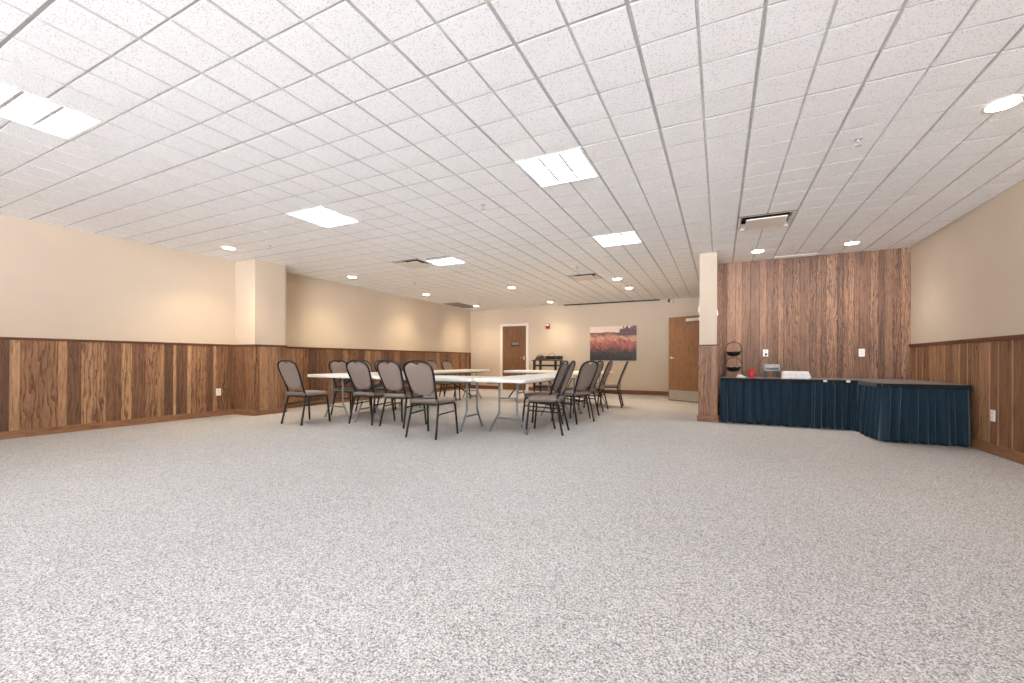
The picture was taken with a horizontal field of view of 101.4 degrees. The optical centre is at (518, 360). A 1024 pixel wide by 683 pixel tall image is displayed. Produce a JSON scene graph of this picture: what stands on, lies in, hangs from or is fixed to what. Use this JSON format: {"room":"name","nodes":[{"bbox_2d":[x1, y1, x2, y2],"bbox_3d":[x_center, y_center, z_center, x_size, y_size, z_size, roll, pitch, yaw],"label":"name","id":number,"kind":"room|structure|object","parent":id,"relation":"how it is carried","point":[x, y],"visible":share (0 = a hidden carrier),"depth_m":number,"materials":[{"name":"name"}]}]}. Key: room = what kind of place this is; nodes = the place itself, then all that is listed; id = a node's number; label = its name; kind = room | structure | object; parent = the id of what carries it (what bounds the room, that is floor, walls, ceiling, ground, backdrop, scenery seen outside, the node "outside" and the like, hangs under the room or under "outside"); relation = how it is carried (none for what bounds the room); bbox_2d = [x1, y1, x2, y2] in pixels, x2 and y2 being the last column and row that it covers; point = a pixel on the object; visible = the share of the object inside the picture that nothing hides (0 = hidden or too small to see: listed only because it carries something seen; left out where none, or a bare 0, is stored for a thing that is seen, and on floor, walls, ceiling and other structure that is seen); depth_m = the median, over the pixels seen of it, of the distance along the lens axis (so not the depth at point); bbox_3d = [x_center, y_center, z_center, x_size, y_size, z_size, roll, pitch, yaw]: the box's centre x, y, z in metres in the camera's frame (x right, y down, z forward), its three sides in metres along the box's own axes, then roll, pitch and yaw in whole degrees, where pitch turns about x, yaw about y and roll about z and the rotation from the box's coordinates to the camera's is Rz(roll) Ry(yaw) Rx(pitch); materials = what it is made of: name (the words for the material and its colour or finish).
{"room":"event hall","nodes":[
{"label":"event hall","id":0,"kind":"room"},
{"bbox_2d":[0,214,470,431],"bbox_3d":[-5.738,-0.480,6.364,0.144,2.890,18.752,0,0,26],"label":"wall","id":1,"kind":"structure","parent":0,"point":[94,327],"depth_m":6.37,"materials":[{"name":"beige paint"}]},
{"bbox_2d":[0,409,234,439],"bbox_3d":[-7.399,0.912,2.774,0.022,0.095,10.605,0,0,26],"label":"baseboard","id":2,"kind":"structure","parent":1,"relation":"attached to","point":[129,422],"depth_m":5.96,"materials":[{"name":"brown wood"}]},
{"bbox_2d":[216,388,220,395],"bbox_3d":[-5.222,0.549,7.294,0.012,0.124,0.080,0,0,26],"label":"wall outlet","id":3,"kind":"object","parent":1,"relation":"attached to","point":[218,391],"visible":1,"depth_m":7.29,"materials":[{"name":"white plastic"}]},
{"bbox_2d":[287,386,470,407],"bbox_3d":[-3.272,0.925,11.376,0.022,0.095,7.337,0,0,26],"label":"baseboard","id":4,"kind":"structure","parent":1,"relation":"attached to","point":[300,404],"depth_m":9.53,"materials":[{"name":"brown wood"}]},
{"bbox_2d":[235,259,286,410],"bbox_3d":[-4.725,-0.477,7.690,0.584,2.890,0.618,0,0,26],"label":"wall pillar","id":5,"kind":"structure","parent":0,"point":[259,284],"depth_m":7.48,"materials":[{"name":"beige paint"}]},
{"bbox_2d":[235,409,254,415],"bbox_3d":[-4.848,0.920,7.419,0.560,0.095,0.022,0,0,26],"label":"baseboard","id":6,"kind":"structure","parent":5,"relation":"attached to","point":[237,411],"depth_m":7.40,"materials":[{"name":"brown wood"}]},
{"bbox_2d":[255,407,286,415],"bbox_3d":[-4.473,0.921,7.579,0.022,0.095,0.592,0,0,26],"label":"baseboard","id":7,"kind":"structure","parent":5,"relation":"attached to","point":[275,410],"depth_m":7.54,"materials":[{"name":"brown wood"}]},
{"bbox_2d":[0,388,1023,682],"bbox_3d":[-0.958,1.030,4.068,10.758,0.100,18.752,0,0,26],"label":"floor","id":8,"kind":"structure","parent":0,"point":[646,541],"depth_m":2.17,"materials":[{"name":"carpet"}]},
{"bbox_2d":[277,359,330,425],"bbox_3d":[-3.358,0.478,6.528,0.500,0.988,0.629,0,0,26],"label":"banquet chair","id":9,"kind":"object","parent":8,"relation":"on","point":[289,372],"visible":1,"depth_m":6.37,"materials":[{"name":"beige fabric"}]},
{"bbox_2d":[328,360,370,414],"bbox_3d":[-3.069,0.479,7.593,0.629,0.988,0.500,0,0,26],"label":"banquet chair","id":10,"kind":"object","parent":8,"relation":"on","point":[334,367],"visible":0.56,"depth_m":7.55,"materials":[{"name":"black metal"}]},
{"bbox_2d":[307,371,420,418],"bbox_3d":[-2.674,0.603,7.919,0.760,0.742,2.440,0,0,26],"label":"folding table","id":11,"kind":"object","parent":8,"relation":"on","point":[331,375],"visible":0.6,"depth_m":7.02,"materials":[{"name":"white plastic"}]},
{"bbox_2d":[346,360,395,425],"bbox_3d":[-2.330,0.482,6.562,0.500,0.988,0.629,0,0,24],"label":"banquet chair","id":12,"kind":"object","parent":8,"relation":"on","point":[359,373],"visible":0.92,"depth_m":6.38,"materials":[{"name":"black metal"}]},
{"bbox_2d":[354,360,392,412],"bbox_3d":[-2.826,0.480,8.098,0.629,0.988,0.500,0,0,26],"label":"banquet chair","id":13,"kind":"object","parent":8,"relation":"on","point":[378,387],"visible":0.33,"depth_m":7.97,"materials":[{"name":"black metal"}]},
{"bbox_2d":[374,360,410,409],"bbox_3d":[-2.593,0.481,8.585,0.629,0.988,0.500,0,0,26],"label":"banquet chair","id":14,"kind":"object","parent":8,"relation":"on","point":[375,363],"visible":0.16,"depth_m":8.49,"materials":[{"name":"black metal"}]},
{"bbox_2d":[376,360,426,428],"bbox_3d":[-1.768,0.483,6.292,0.500,0.988,0.629,0,0,26],"label":"banquet chair","id":15,"kind":"object","parent":8,"relation":"on","point":[391,376],"visible":0.9,"depth_m":6.12,"materials":[{"name":"black metal"}]},
{"bbox_2d":[341,374,495,431],"bbox_3d":[-1.572,0.607,6.459,2.440,0.742,0.760,0,0,26],"label":"folding table","id":16,"kind":"object","parent":8,"relation":"on","point":[438,378],"visible":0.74,"depth_m":6.11,"materials":[{"name":"white plastic"}]},
{"bbox_2d":[403,360,458,439],"bbox_3d":[-1.150,0.485,5.436,0.500,0.988,0.629,0,0,23],"label":"banquet chair","id":17,"kind":"object","parent":8,"relation":"on","point":[420,378],"visible":1,"depth_m":5.26,"materials":[{"name":"black metal"}]},
{"bbox_2d":[426,360,456,400],"bbox_3d":[-1.883,0.483,10.063,0.629,0.988,0.500,0,0,26],"label":"banquet chair","id":18,"kind":"object","parent":8,"relation":"on","point":[434,365],"visible":0.41,"depth_m":10.14,"materials":[{"name":"black metal"}]},
{"bbox_2d":[441,360,470,399],"bbox_3d":[-1.607,0.484,10.640,0.629,0.988,0.500,0,0,26],"label":"banquet chair","id":19,"kind":"object","parent":8,"relation":"on","point":[447,365],"visible":0.49,"depth_m":10.70,"materials":[{"name":"black metal"}]},
{"bbox_2d":[423,369,489,397],"bbox_3d":[-1.618,0.607,10.121,0.760,0.742,2.440,0,0,26],"label":"folding table","id":20,"kind":"object","parent":8,"relation":"on","point":[457,371],"visible":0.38,"depth_m":9.98,"materials":[{"name":"white metal"}]},
{"bbox_2d":[474,374,577,434],"bbox_3d":[0.256,0.613,6.513,0.760,0.742,2.440,0,0,26],"label":"folding table","id":21,"kind":"object","parent":8,"relation":"on","point":[531,378],"visible":0.72,"depth_m":5.71,"materials":[{"name":"white metal"}]},
{"bbox_2d":[504,370,568,403],"bbox_3d":[0.559,0.614,10.011,1.720,0.742,0.760,0,0,26],"label":"folding table","id":22,"kind":"object","parent":8,"relation":"on","point":[518,372],"visible":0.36,"depth_m":9.95,"materials":[{"name":"white plastic"}]},
{"bbox_2d":[521,360,568,428],"bbox_3d":[0.416,0.490,6.314,0.629,0.988,0.500,0,0,21],"label":"banquet chair","id":23,"kind":"object","parent":8,"relation":"on","point":[563,366],"visible":0.84,"depth_m":6.19,"materials":[{"name":"black metal"}]},
{"bbox_2d":[532,360,563,391],"bbox_3d":[0.872,0.486,12.535,0.820,1.000,0.560,0,0,26],"label":"utility cart","id":24,"kind":"object","parent":8,"relation":"on","point":[540,365],"visible":0.6,"depth_m":12.43,"materials":[{"name":"black plastic"}]},
{"bbox_2d":[535,354,545,359],"bbox_3d":[0.662,-0.097,12.555,0.340,0.165,0.226,0,0,26],"label":"bag","id":25,"kind":"object","parent":24,"relation":"on","point":[542,357],"visible":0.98,"depth_m":12.46,"materials":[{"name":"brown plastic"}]},
{"bbox_2d":[535,385,551,387],"bbox_3d":[0.871,0.771,12.535,0.720,0.050,0.520,0,0,26],"label":"shelf","id":26,"kind":"object","parent":24,"relation":"attached to","point":[540,386],"depth_m":12.41,"materials":[{"name":"black plastic"}]},
{"bbox_2d":[532,360,563,360],"bbox_3d":[0.873,-0.002,12.535,0.820,0.025,0.560,0,0,26],"label":"shelf","id":27,"kind":"object","parent":24,"relation":"attached to","point":[532,360],"depth_m":12.29,"materials":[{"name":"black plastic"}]},
{"bbox_2d":[546,353,562,359],"bbox_3d":[1.047,-0.119,12.388,0.440,0.211,0.334,0,0,26],"label":"projector","id":28,"kind":"object","parent":24,"relation":"on","point":[547,357],"visible":1,"depth_m":12.28,"materials":[{"name":"black plastic"}]},
{"bbox_2d":[525,360,575,435],"bbox_3d":[0.453,0.491,5.757,0.629,0.988,0.500,0,0,17],"label":"banquet chair","id":29,"kind":"object","parent":8,"relation":"on","point":[548,399],"visible":1,"depth_m":5.61,"materials":[{"name":"black metal"}]},
{"bbox_2d":[551,360,597,424],"bbox_3d":[0.920,0.492,6.747,0.500,0.988,0.629,0,0,-44],"label":"banquet chair","id":30,"kind":"object","parent":8,"relation":"on","point":[587,372],"visible":0.84,"depth_m":6.60,"materials":[{"name":"black metal"}]},
{"bbox_2d":[544,371,612,413],"bbox_3d":[1.312,0.616,8.715,0.760,0.742,2.440,0,0,26],"label":"folding table","id":31,"kind":"object","parent":8,"relation":"on","point":[574,372],"visible":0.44,"depth_m":7.88,"materials":[{"name":"white metal"}]},
{"bbox_2d":[562,360,603,418],"bbox_3d":[1.159,0.493,7.424,0.629,0.988,0.500,0,0,30],"label":"banquet chair","id":32,"kind":"object","parent":8,"relation":"on","point":[600,366],"visible":0.55,"depth_m":7.36,"materials":[{"name":"black metal"}]},
{"bbox_2d":[577,361,612,411],"bbox_3d":[1.540,0.494,8.356,0.629,0.988,0.500,0,0,24],"label":"banquet chair","id":33,"kind":"object","parent":8,"relation":"on","point":[599,387],"visible":0.7,"depth_m":8.20,"materials":[{"name":"black metal"}]},
{"bbox_2d":[597,361,627,407],"bbox_3d":[2.020,0.496,8.964,0.629,0.988,0.500,0,0,18],"label":"banquet chair","id":34,"kind":"object","parent":8,"relation":"on","point":[608,385],"visible":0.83,"depth_m":8.78,"materials":[{"name":"black metal"}]},
{"bbox_2d":[720,376,858,429],"bbox_3d":[4.196,0.639,6.684,1.767,0.715,0.914,0,0,26],"label":"table","id":35,"kind":"object","parent":8,"relation":"on","point":[831,403],"visible":0.99,"depth_m":6.29,"materials":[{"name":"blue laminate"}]},
{"bbox_2d":[721,342,743,376],"bbox_3d":[3.641,-0.018,7.103,0.378,0.597,0.246,0,0,26],"label":"stand","id":36,"kind":"object","parent":35,"relation":"on","point":[733,354],"visible":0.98,"depth_m":7.05,"materials":[{"name":"black metal"}]},
{"bbox_2d":[726,351,740,356],"bbox_3d":[3.642,-0.107,7.103,0.246,0.084,0.246,0,0,26],"label":"basket","id":37,"kind":"object","parent":36,"relation":"on","point":[734,353],"depth_m":7.02,"materials":[{"name":"black metal"}]},
{"bbox_2d":[726,367,741,371],"bbox_3d":[3.641,0.153,7.103,0.246,0.084,0.246,0,0,26],"label":"basket","id":38,"kind":"object","parent":36,"relation":"on","point":[732,369],"depth_m":7.03,"materials":[{"name":"black metal"}]},
{"bbox_2d":[748,370,754,377],"bbox_3d":[3.810,0.216,6.855,0.103,0.128,0.103,0,0,26],"label":"plastic cup","id":39,"kind":"object","parent":35,"relation":"on","point":[751,372],"visible":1,"depth_m":6.82,"materials":[{"name":"red plastic"}]},
{"bbox_2d":[758,353,779,377],"bbox_3d":[4.191,0.078,7.019,0.244,0.403,0.482,0,0,13],"label":"countertop appliance","id":40,"kind":"object","parent":35,"relation":"on","point":[767,367],"visible":0.99,"depth_m":6.83,"materials":[{"name":"silver metal"}]},
{"bbox_2d":[781,371,810,378],"bbox_3d":[4.286,0.224,6.480,0.373,0.115,0.145,0,0,26],"label":"plastic tray","id":41,"kind":"object","parent":35,"relation":"on","point":[784,374],"visible":0.99,"depth_m":6.43,"materials":[{"name":"white plastic"}]},
{"bbox_2d":[844,378,971,446],"bbox_3d":[5.157,0.642,5.768,0.903,0.715,1.854,0,0,26],"label":"table","id":42,"kind":"object","parent":8,"relation":"on","point":[894,410],"visible":0.99,"depth_m":5.03,"materials":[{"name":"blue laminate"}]},
{"bbox_2d":[0,0,1023,309],"bbox_3d":[-0.949,-1.764,4.068,10.518,0.008,18.512,0,0,26],"label":"ceiling","id":43,"kind":"structure","parent":0,"point":[224,119],"depth_m":3.16,"materials":[{"name":"tile"}]},
{"bbox_2d":[0,80,104,140],"bbox_3d":[-3.467,-1.829,2.963,0.607,0.128,0.607,0,0,26],"label":"ceiling light","id":44,"kind":"object","parent":43,"relation":"attached to","point":[18,105],"visible":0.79,"depth_m":3.06,"materials":[{"name":"metal"}]},
{"bbox_2d":[221,246,236,249],"bbox_3d":[-4.564,-1.768,6.602,0.206,0.007,0.206,0,0,26],"label":"recessed light","id":45,"kind":"object","parent":43,"relation":"in","point":[223,247],"visible":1,"depth_m":6.61,"materials":[{"name":"white paint"}]},
{"bbox_2d":[285,205,360,227],"bbox_3d":[-2.403,-1.826,5.181,0.607,0.128,0.607,0,0,26],"label":"ceiling light","id":46,"kind":"object","parent":43,"relation":"attached to","point":[320,215],"visible":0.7,"depth_m":5.20,"materials":[{"name":"metal"}]},
{"bbox_2d":[391,258,437,268],"bbox_3d":[-1.893,-1.815,7.665,0.607,0.157,0.607,0,0,26],"label":"ceiling vent","id":47,"kind":"object","parent":43,"relation":"in","point":[411,263],"visible":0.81,"depth_m":7.66,"materials":[{"name":"paint"}]},
{"bbox_2d":[418,254,466,265],"bbox_3d":[-1.339,-1.822,7.399,0.607,0.128,0.607,0,0,26],"label":"ceiling light","id":48,"kind":"object","parent":43,"relation":"attached to","point":[442,260],"visible":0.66,"depth_m":7.45,"materials":[{"name":"metal"}]},
{"bbox_2d":[443,302,475,307],"bbox_3d":[-1.850,-1.790,13.444,0.607,0.065,1.222,0,0,26],"label":"ceiling vent","id":49,"kind":"object","parent":43,"relation":"in","point":[461,305],"visible":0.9,"depth_m":13.42,"materials":[{"name":"white metal"}]},
{"bbox_2d":[515,146,599,187],"bbox_3d":[0.370,-1.817,3.851,0.607,0.128,0.607,0,0,26],"label":"ceiling light","id":50,"kind":"object","parent":43,"relation":"attached to","point":[572,164],"visible":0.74,"depth_m":3.87,"materials":[{"name":"metal"}]},
{"bbox_2d":[567,273,602,280],"bbox_3d":[1.389,-1.804,8.819,0.607,0.157,0.607,0,0,26],"label":"ceiling vent","id":51,"kind":"object","parent":43,"relation":"in","point":[592,276],"visible":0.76,"depth_m":8.82,"materials":[{"name":"paint"}]},
{"bbox_2d":[591,230,642,246],"bbox_3d":[1.434,-1.813,6.069,0.607,0.128,0.607,0,0,26],"label":"ceiling light","id":52,"kind":"object","parent":43,"relation":"attached to","point":[629,237],"visible":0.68,"depth_m":6.11,"materials":[{"name":"metal"}]},
{"bbox_2d":[751,250,764,252],"bbox_3d":[3.824,-1.741,6.697,0.206,0.007,0.206,0,0,26],"label":"recessed light","id":53,"kind":"object","parent":43,"relation":"in","point":[754,251],"visible":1,"depth_m":6.69,"materials":[{"name":"white paint"}]},
{"bbox_2d":[737,209,797,231],"bbox_3d":[3.098,-1.798,5.271,0.607,0.157,0.607,0,0,26],"label":"ceiling vent","id":54,"kind":"object","parent":43,"relation":"in","point":[777,219],"visible":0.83,"depth_m":5.26,"materials":[{"name":"paint"}]},
{"bbox_2d":[773,253,817,258],"bbox_3d":[4.600,-1.736,6.979,0.620,0.012,0.150,0,0,26],"label":"ceiling vent","id":55,"kind":"object","parent":43,"relation":"in","point":[811,254],"visible":1,"depth_m":6.97,"materials":[{"name":"paint"}]},
{"bbox_2d":[843,241,860,244],"bbox_3d":[4.941,-1.738,6.212,0.206,0.007,0.206,0,0,26],"label":"recessed light","id":56,"kind":"object","parent":43,"relation":"in","point":[852,242],"visible":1,"depth_m":6.21,"materials":[{"name":"white paint"}]},
{"bbox_2d":[853,137,862,146],"bbox_3d":[2.679,-1.724,3.308,0.068,0.060,0.068,0,0,26],"label":"sprinkler","id":57,"kind":"object","parent":43,"relation":"attached to","point":[857,138],"visible":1,"depth_m":3.30,"materials":[{"name":"silver metal"}]},
{"bbox_2d":[981,94,1023,112],"bbox_3d":[3.298,-1.743,2.854,0.206,0.007,0.206,0,0,26],"label":"recessed light","id":58,"kind":"object","parent":43,"relation":"in","point":[1007,102],"visible":1,"depth_m":2.85,"materials":[{"name":"white paint"}]},
{"bbox_2d":[470,297,698,390],"bbox_3d":[1.868,-0.456,13.048,7.837,2.890,0.120,0,0,26],"label":"wall","id":59,"kind":"structure","parent":0,"point":[568,335],"depth_m":12.90,"materials":[{"name":"beige paint"}]},
{"bbox_2d":[471,385,497,388],"bbox_3d":[-1.164,0.919,14.424,1.143,0.120,0.018,0,0,26],"label":"baseboard","id":60,"kind":"structure","parent":59,"relation":"attached to","point":[472,386],"depth_m":14.42,"materials":[{"name":"red wood"}]},
{"bbox_2d":[500,323,528,390],"bbox_3d":[-0.158,-0.117,13.910,1.040,2.200,0.076,0,0,26],"label":"door","id":61,"kind":"structure","parent":59,"relation":"in","point":[511,357],"depth_m":13.94,"materials":[{"name":"brown wood"}]},
{"bbox_2d":[511,341,519,345],"bbox_3d":[-0.109,-0.547,13.906,0.300,0.164,0.010,0,0,26],"label":"door sign","id":62,"kind":"object","parent":61,"relation":"attached to","point":[516,343],"visible":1,"depth_m":13.90,"materials":[{"name":"white plastic"}]},
{"bbox_2d":[528,387,668,395],"bbox_3d":[2.728,0.932,12.556,5.332,0.120,0.018,0,0,26],"label":"baseboard","id":63,"kind":"structure","parent":59,"relation":"attached to","point":[635,392],"depth_m":12.23,"materials":[{"name":"red wood"}]},
{"bbox_2d":[564,299,659,305],"bbox_3d":[2.724,-1.733,12.543,2.880,0.042,0.054,0,0,26],"label":"strip","id":64,"kind":"object","parent":59,"relation":"attached to","point":[652,299],"visible":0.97,"depth_m":12.46,"materials":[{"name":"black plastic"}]},
{"bbox_2d":[590,325,636,360],"bbox_3d":[2.808,-0.511,12.511,1.384,1.026,0.035,0,0,26],"label":"picture","id":65,"kind":"object","parent":59,"relation":"attached to","point":[607,343],"visible":0.86,"depth_m":12.48},
{"bbox_2d":[669,315,698,402],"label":"door","id":66,"kind":"structure","parent":59,"relation":"in","point":[683,331],"depth_m":10.08,"materials":[{"name":"brown wood"}]},
{"bbox_2d":[697,252,718,415],"bbox_3d":[4.160,-0.449,9.066,0.324,2.890,5.077,0,0,26],"label":"wall","id":67,"kind":"structure","parent":0,"point":[708,346],"depth_m":6.80,"materials":[{"name":"beige paint"}]},
{"bbox_2d":[697,415,718,422],"bbox_3d":[3.060,0.943,6.784,0.320,0.100,0.025,0,0,26],"label":"baseboard","id":68,"kind":"object","parent":67,"relation":"attached to","point":[703,418],"visible":1,"depth_m":6.77,"materials":[{"name":"brown wood"}]},
{"bbox_2d":[717,247,910,415],"bbox_3d":[4.883,-0.446,7.037,2.801,2.890,0.132,0,0,26],"label":"wall","id":69,"kind":"structure","parent":0,"point":[813,314],"depth_m":6.92,"materials":[{"name":"brown wood"}]},
{"bbox_2d":[763,349,767,356],"bbox_3d":[4.272,-0.128,7.250,0.080,0.124,0.012,0,0,26],"label":"wall outlet","id":70,"kind":"object","parent":69,"relation":"attached to","point":[764,350],"visible":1,"depth_m":7.25,"materials":[{"name":"white plastic"}]},
{"bbox_2d":[859,349,864,356],"bbox_3d":[5.467,-0.124,6.677,0.080,0.124,0.012,0,0,26],"label":"wall outlet","id":71,"kind":"object","parent":69,"relation":"attached to","point":[861,351],"visible":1,"depth_m":6.67,"materials":[{"name":"white plastic"}]},
{"bbox_2d":[909,179,1023,452],"bbox_3d":[2.943,-0.453,-0.080,0.144,2.890,14.643,0,0,26],"label":"wall","id":72,"kind":"structure","parent":0,"point":[967,276],"depth_m":4.69,"materials":[{"name":"beige paint"}]},
{"bbox_2d":[990,410,994,421],"bbox_3d":[5.045,0.587,4.461,0.012,0.124,0.080,0,0,26],"label":"wall outlet","id":73,"kind":"object","parent":72,"relation":"attached to","point":[992,412],"visible":1,"depth_m":4.45,"materials":[{"name":"white plastic"}]},
{"bbox_2d":[970,437,1023,464],"bbox_3d":[2.881,0.937,-0.063,0.022,0.110,14.383,0,0,26],"label":"baseboard","id":74,"kind":"structure","parent":72,"relation":"attached to","point":[1012,455],"depth_m":4.36,"materials":[{"name":"brown wood"}]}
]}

